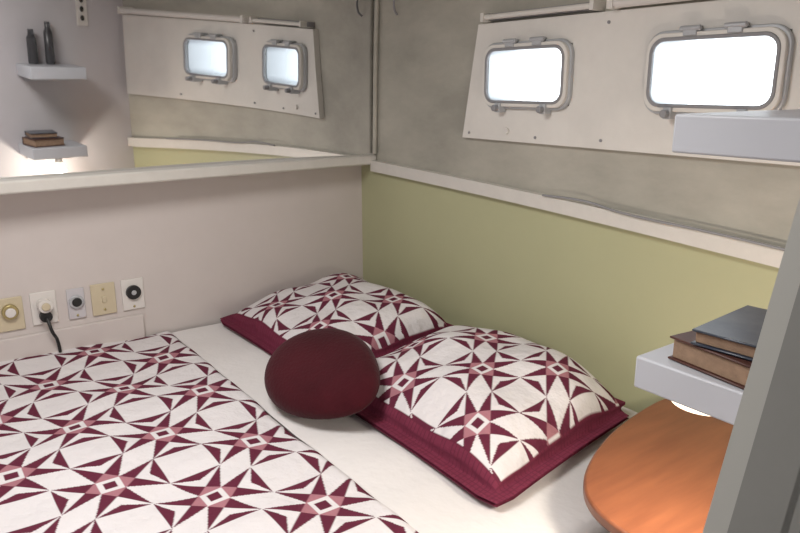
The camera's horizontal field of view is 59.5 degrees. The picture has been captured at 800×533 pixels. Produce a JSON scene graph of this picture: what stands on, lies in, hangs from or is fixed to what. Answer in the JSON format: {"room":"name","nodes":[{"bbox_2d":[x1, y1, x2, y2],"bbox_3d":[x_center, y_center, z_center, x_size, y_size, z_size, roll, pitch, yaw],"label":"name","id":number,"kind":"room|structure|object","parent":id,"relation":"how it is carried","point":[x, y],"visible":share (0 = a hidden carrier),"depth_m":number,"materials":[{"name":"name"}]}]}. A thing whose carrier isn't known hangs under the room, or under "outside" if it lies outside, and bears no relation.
{"room":"ship interior","nodes":[
{"label":"ship interior","id":0,"kind":"room"},
{"bbox_2d":[0,166,362,338],"bbox_3d":[-1.100,-0.043,2.076,2.480,2.050,0.060,-10,18,-35],"label":"wall","id":1,"kind":"structure","parent":0,"point":[204,251],"depth_m":2.33,"materials":[{"name":"beige paint"}]},
{"bbox_2d":[0,296,25,332],"bbox_3d":[-1.134,0.142,2.039,0.072,0.100,0.030,-10,18,-35],"label":"dimmer switch","id":2,"kind":"object","parent":1,"relation":"attached to","point":[12,317],"visible":1,"depth_m":2.04,"materials":[{"name":"beige plastic"}]},
{"bbox_2d":[29,290,58,325],"bbox_3d":[-1.056,0.128,2.084,0.070,0.100,0.046,-10,18,-35],"label":"power outlet","id":3,"kind":"object","parent":1,"relation":"attached to","point":[43,304],"visible":0.98,"depth_m":2.08,"materials":[{"name":"white plastic"}]},
{"bbox_2d":[46,318,61,352],"bbox_3d":[-1.033,0.207,2.097,0.025,0.118,0.039,9,17,30],"label":"power cord","id":4,"kind":"object","parent":3,"relation":"attached to","point":[55,336],"visible":1,"depth_m":2.09,"materials":[{"name":"black plastic"}]},
{"bbox_2d":[0,314,145,361],"bbox_3d":[-1.376,0.293,1.905,1.340,0.085,0.014,-10,18,-35],"label":"trim","id":5,"kind":"structure","parent":1,"relation":"attached to","point":[131,327],"depth_m":2.16,"materials":[{"name":"beige paint"}]},
{"bbox_2d":[66,287,86,319],"bbox_3d":[-0.991,0.115,2.147,0.050,0.095,0.020,-10,18,-35],"label":"jack","id":6,"kind":"object","parent":1,"relation":"attached to","point":[75,297],"visible":1,"depth_m":2.14,"materials":[{"name":"paint"}]},
{"bbox_2d":[90,282,116,315],"bbox_3d":[-0.929,0.102,2.196,0.072,0.100,0.012,-10,18,-35],"label":"light switch","id":7,"kind":"object","parent":1,"relation":"attached to","point":[103,298],"visible":1,"depth_m":2.19,"materials":[{"name":"beige plastic"}]},
{"bbox_2d":[120,277,144,310],"bbox_3d":[-0.854,0.090,2.244,0.068,0.100,0.020,-10,18,-35],"label":"socket","id":8,"kind":"object","parent":1,"relation":"attached to","point":[132,290],"visible":1,"depth_m":2.24,"materials":[{"name":"white plastic"}]},
{"bbox_2d":[0,0,374,178],"bbox_3d":[-1.059,-0.621,1.800,2.398,0.791,0.184,-10,18,-35],"label":"wall mirror","id":9,"kind":"object","parent":1,"relation":"attached to","point":[87,86],"visible":0.99,"depth_m":2.14,"materials":[{"name":"white mirror"}]},
{"bbox_2d":[0,155,375,194],"bbox_3d":[-1.063,-0.221,1.907,2.399,0.036,0.175,-10,18,-35],"label":"trim","id":10,"kind":"structure","parent":1,"relation":"attached to","point":[126,177],"depth_m":2.12,"materials":[{"name":"paint"}]},
{"bbox_2d":[172,323,636,532],"bbox_3d":[-0.007,0.435,1.991,0.756,0.250,1.533,-10,18,-35],"label":"sheet","id":11,"kind":"object","parent":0,"point":[429,501],"depth_m":1.49,"materials":[{"name":"white fabric"}]},
{"bbox_2d":[361,0,799,412],"bbox_3d":[0.832,0.107,1.491,0.080,2.050,3.200,-10,18,-35],"label":"wall","id":12,"kind":"structure","parent":0,"point":[603,297],"depth_m":1.97,"materials":[{"name":"green paint"}]},
{"bbox_2d":[372,0,378,153],"bbox_3d":[-0.080,-0.790,2.453,0.016,0.787,0.057,-10,18,-35],"label":"conduit","id":13,"kind":"object","parent":12,"relation":"attached to","point":[376,13],"visible":1,"depth_m":2.48,"materials":[{"name":"metal"}]},
{"bbox_2d":[393,0,397,14],"bbox_3d":[-0.014,-0.994,2.302,0.025,0.316,0.018,-10,18,-35],"label":"conduit","id":14,"kind":"object","parent":12,"relation":"attached to","point":[394,7],"visible":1,"depth_m":2.33,"materials":[{"name":"grey metal"}]},
{"bbox_2d":[482,36,573,113],"bbox_3d":[0.373,-0.525,1.929,0.152,0.197,0.322,-10,18,-35],"label":"window","id":15,"kind":"structure","parent":12,"relation":"in","point":[500,60],"depth_m":1.96,"materials":[{"name":"silver metal"}]},
{"bbox_2d":[480,0,605,21],"bbox_3d":[0.362,-0.670,1.844,0.045,0.023,0.401,-10,18,-35],"label":"rail","id":16,"kind":"object","parent":12,"relation":"attached to","point":[593,5],"visible":1,"depth_m":1.81,"materials":[{"name":"white metal"}]},
{"bbox_2d":[370,160,783,267],"bbox_3d":[0.461,-0.145,1.856,0.026,0.117,1.890,-10,18,-35],"label":"trim","id":17,"kind":"structure","parent":12,"relation":"attached to","point":[582,210],"depth_m":1.79,"materials":[{"name":"paint"}]},
{"bbox_2d":[462,0,799,165],"bbox_3d":[0.603,-0.420,1.587,0.024,0.326,1.372,-10,18,-35],"label":"window panel","id":18,"kind":"object","parent":12,"relation":"attached to","point":[607,110],"visible":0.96,"depth_m":1.70,"materials":[{"name":"white"}]},
{"bbox_2d":[606,0,689,9],"bbox_3d":[0.745,-0.541,1.336,0.048,0.028,0.820,-10,18,-35],"label":"rail","id":19,"kind":"object","parent":12,"relation":"attached to","point":[611,4],"visible":0.95,"depth_m":1.60,"materials":[{"name":"white plastic"}]},
{"bbox_2d":[542,194,784,250],"bbox_3d":[0.611,-0.103,1.622,0.008,0.046,0.750,-10,18,-35],"label":"cable","id":20,"kind":"object","parent":12,"relation":"attached to","point":[545,195],"visible":0.97,"depth_m":1.60,"materials":[{"name":"grey plastic"}]},
{"bbox_2d":[643,21,794,118],"bbox_3d":[0.693,-0.416,1.507,0.152,0.197,0.322,-10,18,-35],"label":"window","id":21,"kind":"structure","parent":12,"relation":"in","point":[666,49],"depth_m":1.51,"materials":[{"name":"silver metal"}]},
{"bbox_2d":[634,343,743,424],"bbox_3d":[0.511,0.150,0.912,0.315,0.064,0.257,-10,18,-35],"label":"wall shelf","id":22,"kind":"object","parent":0,"point":[656,374],"depth_m":0.86,"materials":[{"name":"white wood"}]},
{"bbox_2d":[668,331,751,389],"bbox_3d":[0.459,0.109,0.876,0.180,0.031,0.150,-8,16,-27],"label":"book","id":23,"kind":"object","parent":22,"relation":"on","point":[733,370],"visible":0.29,"depth_m":0.85,"materials":[{"name":"brown paper"}]},
{"bbox_2d":[691,305,766,360],"bbox_3d":[0.460,0.087,0.855,0.150,0.020,0.140,-12,19,-39],"label":"book","id":24,"kind":"object","parent":23,"relation":"on","point":[736,333],"visible":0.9,"depth_m":0.85,"materials":[{"name":"grey paper"}]},
{"bbox_2d":[672,109,799,162],"bbox_3d":[0.541,-0.152,0.857,0.320,0.067,0.257,-10,18,-35],"label":"wall shelf","id":25,"kind":"object","parent":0,"point":[774,135],"depth_m":0.80,"materials":[{"name":"white wood"}]},
{"bbox_3d":[-0.159,1.306,1.047,2.540,0.050,3.320,-10,18,-35],"label":"floor","id":26,"kind":"structure","parent":0,"visible":0},
{"bbox_2d":[178,339,376,499],"bbox_3d":[-0.604,0.765,1.636,2.238,0.665,1.513,-10,18,-35],"label":"bed","id":27,"kind":"object","parent":26,"relation":"on","point":[178,339],"visible":0.02,"depth_m":1.73,"materials":[{"name":"white fabric"}]},
{"bbox_2d":[0,331,418,532],"bbox_3d":[-0.785,0.571,1.436,1.173,0.266,1.533,-10,18,-35],"label":"patchwork quilt","id":28,"kind":"object","parent":27,"relation":"on","point":[145,434],"visible":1,"depth_m":1.53,"materials":[{"name":"fabric"}]},
{"bbox_2d":[264,328,379,419],"bbox_3d":[-0.199,0.267,1.775,0.243,0.158,0.394,-10,18,-35],"label":"round cushion","id":29,"kind":"object","parent":27,"relation":"on","point":[323,373],"visible":1,"depth_m":1.71,"materials":[{"name":"red fabric"}]},
{"bbox_2d":[220,273,453,357],"bbox_3d":[-0.211,0.145,2.304,0.554,0.147,0.685,-10,18,-35],"label":"pillow","id":30,"kind":"object","parent":27,"relation":"on","point":[386,319],"visible":0.74,"depth_m":2.19,"materials":[{"name":"fabric"}]},
{"bbox_2d":[355,325,628,506],"bbox_3d":[0.196,0.285,1.760,0.560,0.155,0.707,-10,18,-35],"label":"pillow","id":31,"kind":"object","parent":27,"relation":"on","point":[494,412],"visible":0.89,"depth_m":1.60,"materials":[{"name":"fabric"}]},
{"bbox_2d":[583,399,733,532],"bbox_3d":[0.607,0.773,1.365,0.565,0.783,0.582,-10,18,-35],"label":"bedside table","id":32,"kind":"object","parent":26,"relation":"on","point":[659,470],"visible":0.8,"depth_m":1.31,"materials":[{"name":"orange wood"}]},
{"bbox_3d":[0.084,0.375,0.449,2.400,2.050,0.050,-10,18,-35],"label":"wall","id":33,"kind":"structure","parent":0,"visible":0},
{"bbox_2d":[672,401,708,415],"bbox_3d":[0.434,0.171,0.994,0.090,0.055,0.090,-10,18,-35],"label":"lamp","id":34,"kind":"object","parent":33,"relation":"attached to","point":[685,408],"visible":0.09,"depth_m":0.97,"materials":[{"name":"white plastic"}]},
{"bbox_2d":[703,198,799,532],"bbox_3d":[0.335,0.428,0.647,0.224,1.850,0.066,-10,18,-35],"label":"door frame","id":35,"kind":"structure","parent":33,"relation":"attached to","point":[757,490],"depth_m":0.54,"materials":[{"name":"grey paint"}]}
]}

